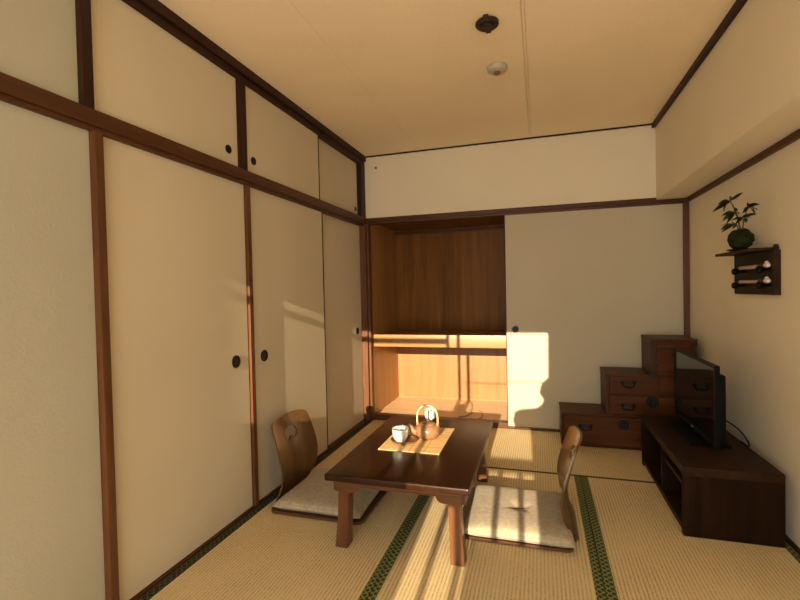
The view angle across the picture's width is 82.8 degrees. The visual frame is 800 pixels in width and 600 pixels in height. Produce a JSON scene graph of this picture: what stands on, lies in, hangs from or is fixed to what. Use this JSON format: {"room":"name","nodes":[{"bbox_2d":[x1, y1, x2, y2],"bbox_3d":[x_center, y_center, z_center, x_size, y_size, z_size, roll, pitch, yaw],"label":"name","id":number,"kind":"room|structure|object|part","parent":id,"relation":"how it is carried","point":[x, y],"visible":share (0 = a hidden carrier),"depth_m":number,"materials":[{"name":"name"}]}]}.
{"room":"traditional dwelling","nodes":[
{"label":"traditional dwelling","id":0,"kind":"room"},
{"bbox_2d":[0,0,104,599],"bbox_3d":[-1.144,-0.039,1.946,0.290,2.497,6.450,-1,1,17],"label":"wall","id":1,"kind":"structure","parent":0,"point":[51,521],"depth_m":1.46,"materials":[{"name":"paper"}]},
{"bbox_2d":[75,0,94,108],"bbox_3d":[-1.145,-0.912,1.599,0.116,0.480,0.039,-1,1,17],"label":"post","id":2,"kind":"object","parent":1,"relation":"attached to","point":[82,7],"visible":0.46,"depth_m":1.57,"materials":[{"name":"brown wood"}]},
{"bbox_2d":[89,130,119,599],"bbox_3d":[-1.110,0.287,1.656,0.116,1.776,0.034,-1,1,17],"label":"post","id":3,"kind":"object","parent":1,"relation":"attached to","point":[96,146],"visible":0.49,"depth_m":1.63,"materials":[{"name":"brown wood"}]},
{"bbox_2d":[103,137,252,599],"bbox_3d":[-0.959,0.265,2.074,0.025,1.752,0.852,-1,1,17],"label":"door","id":4,"kind":"structure","parent":1,"relation":"in","point":[176,232],"depth_m":1.97,"materials":[{"name":"paper"}]},
{"bbox_3d":[-0.856,0.322,2.373,0.006,0.067,0.067,-1,1,17],"label":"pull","id":5,"kind":"part","parent":4,"relation":"part of","materials":[{"name":"black metal"}]},
{"bbox_2d":[0,72,366,225],"bbox_3d":[-1.162,-0.634,1.536,0.114,0.076,5.487,-1,1,17],"label":"rail","id":6,"kind":"object","parent":1,"relation":"attached to","point":[14,91],"visible":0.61,"depth_m":1.79,"materials":[{"name":"brown wood"}]},
{"bbox_2d":[91,0,237,166],"bbox_3d":[-0.996,-0.924,2.012,0.024,0.473,0.834,-1,1,17],"label":"door","id":7,"kind":"structure","parent":6,"relation":"on","point":[145,77],"depth_m":1.92,"materials":[{"name":"paper"}]},
{"bbox_3d":[-0.884,-0.777,2.338,0.006,0.045,0.045,-1,1,17],"label":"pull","id":8,"kind":"part","parent":7,"relation":"part of","materials":[{"name":"black metal"}]},
{"bbox_2d":[245,86,319,198],"bbox_3d":[-0.726,-0.949,2.893,0.025,0.473,0.879,-1,1,17],"label":"door","id":9,"kind":"structure","parent":6,"relation":"on","point":[280,149],"depth_m":2.82,"materials":[{"name":"paper"}]},
{"bbox_3d":[-0.821,-0.778,2.543,0.006,0.045,0.045,-1,1,17],"label":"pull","id":10,"kind":"part","parent":9,"relation":"part of","materials":[{"name":"black metal"}]},
{"bbox_2d":[319,139,357,214],"bbox_3d":[-0.508,-0.970,3.683,0.025,0.473,0.794,-1,1,17],"label":"door","id":11,"kind":"structure","parent":6,"relation":"on","point":[338,173],"depth_m":3.67,"materials":[{"name":"paper"}]},
{"bbox_2d":[235,78,247,170],"bbox_3d":[-0.891,-0.935,2.450,0.104,0.480,0.062,-1,1,17],"label":"post","id":12,"kind":"object","parent":1,"relation":"attached to","point":[240,85],"visible":0.47,"depth_m":2.42,"materials":[{"name":"brown wood"}]},
{"bbox_2d":[122,0,365,164],"bbox_3d":[-1.171,-1.188,1.523,0.120,0.081,5.487,-1,1,17],"label":"crown molding","id":13,"kind":"structure","parent":1,"relation":"attached to","point":[155,11],"depth_m":2.34,"materials":[{"name":"brown wood"}]},
{"bbox_2d":[129,419,367,599],"bbox_3d":[-1.137,1.181,1.549,0.100,0.045,5.430,-1,1,17],"label":"baseboard","id":14,"kind":"structure","parent":1,"relation":"attached to","point":[150,586],"depth_m":2.23,"materials":[{"name":"brown wood"}]},
{"bbox_2d":[244,185,258,505],"bbox_3d":[-0.855,0.254,2.506,0.103,1.758,0.033,-1,1,17],"label":"post","id":15,"kind":"object","parent":1,"relation":"attached to","point":[246,187],"visible":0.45,"depth_m":2.48,"materials":[{"name":"brown wood"}]},
{"bbox_2d":[250,187,327,499],"bbox_3d":[-0.693,0.241,2.941,0.025,1.752,0.891,-1,1,17],"label":"door","id":16,"kind":"structure","parent":1,"relation":"in","point":[288,258],"depth_m":2.84,"materials":[{"name":"paper"}]},
{"bbox_3d":[-0.781,0.320,2.616,0.006,0.067,0.067,-1,1,17],"label":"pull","id":17,"kind":"part","parent":16,"relation":"part of","materials":[{"name":"black metal"}]},
{"bbox_2d":[322,214,363,445],"bbox_3d":[-0.473,0.219,3.739,0.025,1.752,0.799,-1,1,17],"label":"door","id":18,"kind":"structure","parent":1,"relation":"in","point":[341,239],"depth_m":3.72,"materials":[{"name":"paper"}]},
{"bbox_2d":[357,163,365,217],"bbox_3d":[-0.380,-0.981,4.109,0.106,0.480,0.092,-1,1,17],"label":"post","id":19,"kind":"object","parent":1,"relation":"attached to","point":[360,167],"visible":0.51,"depth_m":4.06,"materials":[{"name":"brown wood"}]},
{"bbox_2d":[158,0,735,155],"bbox_3d":[0.005,-1.277,1.167,2.980,0.060,5.700,-1,1,17],"label":"ceiling","id":20,"kind":"structure","parent":0,"point":[384,76],"depth_m":2.41,"materials":[{"name":"paint"}]},
{"bbox_2d":[475,14,498,33],"bbox_3d":[0.400,-1.260,2.083,0.117,0.031,0.106,-2,1,-32],"label":"socket","id":21,"kind":"object","parent":20,"relation":"attached to","point":[487,23],"visible":1,"depth_m":2.06,"materials":[{"name":"black plastic"}]},
{"bbox_2d":[487,62,506,75],"bbox_3d":[0.534,-1.263,2.498,0.110,0.048,0.110,-1,1,17],"label":"detector","id":22,"kind":"object","parent":20,"relation":"attached to","point":[495,68],"visible":1,"depth_m":2.47,"materials":[{"name":"beige plastic"}]},
{"bbox_2d":[364,125,655,217],"bbox_3d":[1.065,-0.112,4.215,2.780,2.550,0.913,-1,1,17],"label":"wall","id":23,"kind":"structure","parent":0,"point":[616,164],"depth_m":3.74,"materials":[{"name":"paint"}]},
{"bbox_2d":[360,224,374,420],"bbox_3d":[-0.329,0.213,4.167,0.134,1.804,0.100,-1,1,17],"label":"post","id":24,"kind":"object","parent":23,"relation":"attached to","point":[365,231],"visible":0.48,"depth_m":4.12,"materials":[{"name":"brown wood"}]},
{"bbox_2d":[371,216,506,420],"bbox_3d":[0.440,0.166,4.382,1.320,1.855,0.775,-1,1,17],"label":"closet interior","id":25,"kind":"object","parent":23,"relation":"in","point":[439,305],"visible":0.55,"depth_m":4.68,"materials":[{"name":"brown wood"}]},
{"bbox_3d":[-0.164,0.168,4.571,0.054,1.830,0.769,-1,1,17],"label":"panel","id":26,"kind":"part","parent":25,"relation":"part of","materials":[{"name":"brown wood"}]},
{"bbox_3d":[0.338,0.364,4.030,1.205,0.110,0.031,-1,1,17],"label":"rail","id":27,"kind":"part","parent":25,"relation":"part of","materials":[{"name":"brown wood"}]},
{"bbox_3d":[0.552,-0.202,4.736,1.228,1.130,0.015,-1,1,17],"label":"panel","id":28,"kind":"part","parent":25,"relation":"part of","materials":[{"name":"brown wood"}]},
{"bbox_3d":[0.571,0.703,4.755,1.228,0.680,0.015,-1,1,17],"label":"panel","id":29,"kind":"part","parent":25,"relation":"part of","materials":[{"name":"brown wood"}]},
{"bbox_2d":[459,411,482,418],"bbox_3d":[0.652,1.040,4.136,0.206,0.017,0.216,-1,1,17],"label":"cord","id":30,"kind":"object","parent":25,"relation":"on","point":[474,411],"visible":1,"depth_m":4.12,"materials":[{"name":"orange fabric"}]},
{"bbox_2d":[373,413,559,431],"bbox_3d":[0.963,1.067,3.827,2.511,0.074,0.078,-1,1,17],"label":"sill","id":31,"kind":"structure","parent":23,"relation":"attached to","point":[504,424],"depth_m":3.89,"materials":[{"name":"brown wood"}]},
{"bbox_2d":[365,123,651,157],"bbox_3d":[0.806,-1.314,3.777,2.354,0.011,0.012,-1,1,17],"label":"crown molding","id":32,"kind":"structure","parent":23,"relation":"attached to","point":[650,123],"depth_m":3.73,"materials":[{"name":"brown wood"}]},
{"bbox_2d":[366,198,685,224],"bbox_3d":[0.924,-0.726,3.788,2.580,0.071,0.074,-1,1,17],"label":"lintel","id":33,"kind":"object","parent":23,"relation":"attached to","point":[645,201],"visible":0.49,"depth_m":3.73,"materials":[{"name":"brown wood"}]},
{"bbox_2d":[504,203,683,428],"bbox_3d":[1.513,0.168,3.619,1.306,1.765,0.032,-1,1,17],"label":"door","id":34,"kind":"structure","parent":23,"relation":"in","point":[583,288],"depth_m":3.63,"materials":[{"name":"paper"}]},
{"bbox_3d":[0.960,0.243,3.779,0.054,0.054,0.002,-1,1,17],"label":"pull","id":35,"kind":"part","parent":34,"relation":"part of","materials":[{"name":"black metal"}]},
{"bbox_2d":[652,0,747,127],"bbox_3d":[1.115,-1.247,0.820,0.026,0.034,5.487,-1,1,17],"label":"crown molding","id":36,"kind":"structure","parent":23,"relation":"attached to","point":[738,5],"depth_m":2.37,"materials":[{"name":"brown wood"}]},
{"bbox_2d":[655,0,799,199],"bbox_3d":[1.236,-0.987,0.790,0.214,0.599,5.487,-1,1,17],"label":"soffit","id":37,"kind":"structure","parent":0,"point":[743,99],"depth_m":2.07,"materials":[{"name":"paint"}]},
{"bbox_2d":[689,139,799,547],"bbox_3d":[1.401,-0.070,0.745,0.100,2.497,5.650,-1,1,17],"label":"wall","id":38,"kind":"structure","parent":0,"point":[754,339],"depth_m":2.32,"materials":[{"name":"paint"}]},
{"bbox_2d":[683,199,689,336],"bbox_3d":[2.159,0.153,3.429,0.035,1.806,0.088,-1,1,17],"label":"post","id":39,"kind":"object","parent":38,"relation":"attached to","point":[686,237],"visible":0.34,"depth_m":3.38,"materials":[{"name":"brown wood"}]},
{"bbox_2d":[686,129,799,201],"bbox_3d":[1.334,-0.671,0.758,0.018,0.034,5.467,-1,1,17],"label":"rail","id":40,"kind":"object","parent":38,"relation":"attached to","point":[794,136],"visible":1,"depth_m":2.35,"materials":[{"name":"brown wood"}]},
{"bbox_2d":[715,244,780,294],"bbox_3d":[1.782,-0.148,2.347,0.110,0.239,0.480,-1,1,17],"label":"wall rack","id":41,"kind":"object","parent":38,"relation":"attached to","point":[749,256],"visible":1,"depth_m":2.26,"materials":[{"name":"brown wood"}]},
{"bbox_2d":[713,192,758,251],"bbox_3d":[1.730,-0.403,2.309,0.151,0.301,0.375,-1,1,17],"label":"plant","id":42,"kind":"object","parent":41,"relation":"on","point":[741,238],"visible":0.94,"depth_m":2.31,"materials":[{"name":"green plant"}]},
{"bbox_2d":[726,248,746,251],"bbox_3d":[1.758,-0.258,2.343,0.121,0.009,0.121,-1,1,17],"label":"tray","id":43,"kind":"object","parent":41,"relation":"on","point":[733,249],"depth_m":2.33,"materials":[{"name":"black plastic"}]},
{"bbox_2d":[738,261,770,269],"bbox_3d":[1.789,-0.171,2.298,0.032,0.040,0.320,-1,1,17],"label":"stick","id":44,"kind":"object","parent":41,"relation":"on","point":[766,264],"visible":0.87,"depth_m":2.25,"materials":[{"name":"beige wood"}]},
{"bbox_3d":[1.749,-0.170,2.168,0.026,0.034,0.050,-1,1,17],"label":"knob","id":45,"kind":"part","parent":44,"relation":"part of","materials":[{"name":"beige"}]},
{"bbox_2d":[739,276,770,283],"bbox_3d":[1.791,-0.097,2.299,0.032,0.040,0.320,-1,1,17],"label":"stick","id":46,"kind":"object","parent":41,"relation":"on","point":[766,279],"visible":0.88,"depth_m":2.22,"materials":[{"name":"beige wood"}]},
{"bbox_3d":[1.751,-0.096,2.170,0.026,0.034,0.050,-1,1,17],"label":"knob","id":47,"kind":"part","parent":46,"relation":"part of","materials":[{"name":"beige"}]},
{"bbox_2d":[786,535,799,554],"bbox_3d":[1.373,1.140,0.794,0.017,0.047,5.462,-1,1,17],"label":"baseboard","id":48,"kind":"structure","parent":38,"relation":"attached to","point":[789,541],"depth_m":2.01,"materials":[{"name":"brown wood"}]},
{"bbox_3d":[0.143,1.211,1.167,2.630,0.054,5.650,-1,1,17],"label":"floor","id":49,"kind":"structure","parent":0,"visible":0},
{"bbox_2d":[138,509,403,599],"bbox_3d":[-0.645,1.176,1.512,0.858,0.036,1.758,-1,1,17],"label":"mat","id":50,"kind":"object","parent":49,"relation":"on","point":[264,555],"visible":0.91,"depth_m":1.97,"materials":[{"name":"beige wicker"}]},
{"bbox_2d":[255,420,423,531],"bbox_3d":[-0.129,1.129,3.195,0.858,0.036,1.764,-1,1,17],"label":"mat","id":51,"kind":"object","parent":49,"relation":"on","point":[395,510],"visible":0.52,"depth_m":2.56,"materials":[{"name":"beige wicker"}]},
{"bbox_2d":[271,409,386,524],"bbox_3d":[-0.401,0.901,2.607,0.593,0.458,0.536,-1,1,17],"label":"chair","id":52,"kind":"object","parent":51,"relation":"on","point":[297,455],"visible":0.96,"depth_m":2.64,"materials":[{"name":"brown wood"}]},
{"bbox_3d":[-0.631,0.904,2.678,0.112,0.458,0.412,-1,1,17],"label":"backrest","id":53,"kind":"part","parent":52,"relation":"part of","materials":[{"name":"brown wood"}]},
{"bbox_2d":[272,468,379,518],"bbox_3d":[-0.363,1.078,2.580,0.500,0.069,0.516,-1,1,17],"label":"seat cushion","id":54,"kind":"object","parent":52,"relation":"on","point":[314,494],"visible":0.57,"depth_m":2.43,"materials":[{"name":"fabric"}]},
{"bbox_3d":[-0.377,1.112,2.606,0.551,0.026,0.536,-1,1,17],"label":"seat plate","id":55,"kind":"part","parent":52,"relation":"part of","materials":[{"name":"brown wood"}]},
{"bbox_2d":[367,468,606,599],"bbox_3d":[0.441,1.140,2.096,0.870,0.036,1.770,-1,1,17],"label":"mat","id":56,"kind":"object","parent":49,"relation":"on","point":[419,567],"visible":0.65,"depth_m":1.93,"materials":[{"name":"beige wicker"}]},
{"bbox_2d":[324,415,492,566],"bbox_3d":[0.120,0.947,2.451,0.660,0.348,1.004,-1,1,17],"label":"table","id":57,"kind":"object","parent":56,"relation":"on","point":[449,476],"visible":0.88,"depth_m":2.10,"materials":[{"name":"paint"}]},
{"bbox_3d":[-0.258,0.978,2.117,0.072,0.317,0.072,-1,1,17],"label":"leg","id":58,"kind":"part","parent":57,"relation":"part of","materials":[{"name":"brown wood"}]},
{"bbox_2d":[378,425,453,454],"bbox_3d":[0.104,0.769,2.527,0.324,0.005,0.432,-1,1,17],"label":"placemat","id":59,"kind":"object","parent":57,"relation":"on","point":[435,446],"visible":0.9,"depth_m":2.42,"materials":[{"name":"beige wicker"}]},
{"bbox_2d":[391,435,416,443],"bbox_3d":[0.022,0.763,2.474,0.145,0.015,0.131,-1,1,17],"label":"saucer","id":60,"kind":"object","parent":59,"relation":"on","point":[410,439],"visible":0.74,"depth_m":2.47,"materials":[{"name":"brown wood"}]},
{"bbox_2d":[392,426,408,442],"bbox_3d":[0.002,0.732,2.466,0.091,0.070,0.091,-1,1,17],"label":"teacup","id":61,"kind":"object","parent":60,"relation":"on","point":[400,433],"visible":0.98,"depth_m":2.44,"materials":[{"name":"ceramic"}]},
{"bbox_2d":[408,404,439,439],"bbox_3d":[0.143,0.674,2.519,0.161,0.187,0.138,-2,1,-35],"label":"teapot","id":62,"kind":"object","parent":59,"relation":"on","point":[425,430],"visible":1,"depth_m":2.49,"materials":[{"name":"brown ceramic"}]},
{"bbox_3d":[0.076,0.722,2.525,0.066,0.072,0.037,-1,1,-11],"label":"spout","id":63,"kind":"part","parent":62,"relation":"part of","materials":[{"name":"brown ceramic"}]},
{"bbox_2d":[415,423,439,439],"bbox_3d":[0.154,0.729,2.526,0.139,0.077,0.139,-1,1,17],"label":"pot","id":64,"kind":"object","parent":62,"relation":"attached to","point":[425,431],"depth_m":2.48,"materials":[{"name":"brown ceramic"}]},
{"bbox_3d":[0.153,0.685,2.525,0.086,0.011,0.086,-1,1,17],"label":"lid","id":65,"kind":"part","parent":62,"relation":"part of","materials":[{"name":"brown ceramic"}]},
{"bbox_3d":[0.152,0.636,2.524,0.127,0.112,0.009,-1,1,17],"label":"handle","id":66,"kind":"part","parent":62,"relation":"part of","materials":[{"name":"wicker"}]},
{"bbox_2d":[424,408,436,420],"bbox_3d":[0.194,0.730,2.891,0.084,0.065,0.084,-1,1,17],"label":"teacup","id":67,"kind":"object","parent":57,"relation":"on","point":[429,413],"visible":0.84,"depth_m":2.86,"materials":[{"name":"ceramic"}]},
{"bbox_3d":[0.246,0.971,1.962,0.072,0.317,0.072,-1,1,17],"label":"leg","id":68,"kind":"part","parent":57,"relation":"part of","materials":[{"name":"brown wood"}]},
{"bbox_3d":[0.499,0.948,2.785,0.072,0.317,0.072,-1,1,17],"label":"leg","id":69,"kind":"part","parent":57,"relation":"part of","materials":[{"name":"brown wood"}]},
{"bbox_2d":[463,426,581,552],"bbox_3d":[0.612,0.885,2.312,0.593,0.458,0.536,-1,1,17],"label":"chair","id":70,"kind":"object","parent":56,"relation":"on","point":[573,437],"visible":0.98,"depth_m":2.15,"materials":[{"name":"brown wood"}]},
{"bbox_2d":[464,485,575,547],"bbox_3d":[0.598,1.063,2.282,0.500,0.069,0.516,-1,1,17],"label":"seat cushion","id":71,"kind":"object","parent":70,"relation":"on","point":[498,512],"visible":0.92,"depth_m":2.17,"materials":[{"name":"fabric"}]},
{"bbox_3d":[0.596,1.097,2.322,0.551,0.026,0.536,-1,1,17],"label":"seat plate","id":72,"kind":"part","parent":70,"relation":"part of","materials":[{"name":"brown wood"}]},
{"bbox_3d":[0.841,0.881,2.241,0.112,0.458,0.412,-1,1,17],"label":"backrest","id":73,"kind":"part","parent":70,"relation":"part of","materials":[{"name":"brown wood"}]},
{"bbox_2d":[485,428,654,482],"bbox_3d":[1.226,1.099,3.243,1.700,0.036,0.877,-1,1,17],"label":"mat","id":74,"kind":"object","parent":49,"relation":"on","point":[507,449],"visible":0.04,"depth_m":3.13,"materials":[{"name":"beige wicker"}]},
{"bbox_2d":[559,335,696,449],"bbox_3d":[1.654,0.668,3.371,0.890,0.793,0.338,-1,1,17],"label":"chest","id":75,"kind":"object","parent":74,"relation":"on","point":[627,393],"visible":0.78,"depth_m":3.24,"materials":[{"name":"brown wood"}]},
{"bbox_3d":[1.354,0.921,3.319,0.101,0.026,0.009,-1,1,17],"label":"handle plate","id":76,"kind":"part","parent":75,"relation":"part of","materials":[{"name":"black metal"}]},
{"bbox_3d":[1.617,0.945,3.249,0.824,0.206,0.012,-1,1,17],"label":"drawer","id":77,"kind":"part","parent":75,"relation":"part of","materials":[{"name":"brown wood"}]},
{"bbox_3d":[1.597,0.892,3.243,0.068,0.068,0.010,-1,1,17],"label":"lock plate","id":78,"kind":"part","parent":75,"relation":"part of","materials":[{"name":"black metal"}]},
{"bbox_3d":[1.623,0.752,3.232,0.101,0.026,0.009,-1,1,17],"label":"handle plate","id":79,"kind":"part","parent":75,"relation":"part of","materials":[{"name":"black metal"}]},
{"bbox_3d":[1.623,0.590,3.227,0.101,0.026,0.009,-1,1,17],"label":"handle plate","id":80,"kind":"part","parent":75,"relation":"part of","materials":[{"name":"black metal"}]},
{"bbox_3d":[1.656,0.608,3.227,0.306,0.123,0.012,-1,1,17],"label":"drawer","id":81,"kind":"part","parent":75,"relation":"part of","materials":[{"name":"brown wood"}]},
{"bbox_3d":[1.760,0.750,3.199,0.516,0.132,0.012,-1,1,17],"label":"drawer","id":82,"kind":"part","parent":75,"relation":"part of","materials":[{"name":"brown wood"}]},
{"bbox_3d":[1.771,0.718,3.185,0.080,0.080,0.010,-1,1,17],"label":"lock plate","id":83,"kind":"part","parent":75,"relation":"part of","materials":[{"name":"black metal"}]},
{"bbox_3d":[1.909,0.603,3.149,0.196,0.124,0.012,-1,1,17],"label":"drawer","id":84,"kind":"part","parent":75,"relation":"part of","materials":[{"name":"brown wood"}]},
{"bbox_3d":[1.897,0.413,3.146,0.211,0.210,0.016,-1,1,17],"label":"cabinet door","id":85,"kind":"part","parent":75,"relation":"part of","materials":[{"name":"brown wood"}]},
{"bbox_2d":[581,477,799,599],"bbox_3d":[1.254,1.127,1.846,0.826,0.036,1.770,-1,1,17],"label":"mat","id":86,"kind":"object","parent":49,"relation":"on","point":[643,552],"visible":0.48,"depth_m":1.95,"materials":[{"name":"beige wicker"}]},
{"bbox_2d":[641,414,785,547],"bbox_3d":[1.644,0.924,2.495,0.396,0.326,0.915,-1,1,17],"label":"tv stand","id":87,"kind":"object","parent":86,"relation":"on","point":[734,494],"visible":0.92,"depth_m":2.10,"materials":[{"name":"brown wood"}]},
{"bbox_3d":[1.774,0.933,2.914,0.394,0.286,0.037,-1,1,17],"label":"panel","id":88,"kind":"part","parent":87,"relation":"part of","materials":[{"name":"brown wood"}]},
{"bbox_2d":[665,457,680,481],"bbox_3d":[1.580,0.880,2.275,0.364,0.017,0.381,-1,1,17],"label":"shelf","id":89,"kind":"object","parent":87,"relation":"attached to","point":[676,471],"depth_m":2.37,"materials":[{"name":"brown wood"}]},
{"bbox_2d":[668,348,749,448],"bbox_3d":[1.719,0.537,2.553,0.271,0.443,0.704,-1,1,17],"label":"television","id":90,"kind":"object","parent":87,"relation":"on","point":[699,385],"visible":1,"depth_m":2.44,"materials":[{"name":"black plastic"}]},
{"bbox_3d":[1.732,0.690,2.376,0.147,0.143,0.139,-1,1,17],"label":"power cord","id":91,"kind":"part","parent":90,"relation":"part of","materials":[{"name":"black plastic"}]},
{"bbox_3d":[1.517,0.956,2.077,0.394,0.286,0.037,-1,1,17],"label":"panel","id":92,"kind":"part","parent":87,"relation":"part of","materials":[{"name":"brown wood"}]}
]}

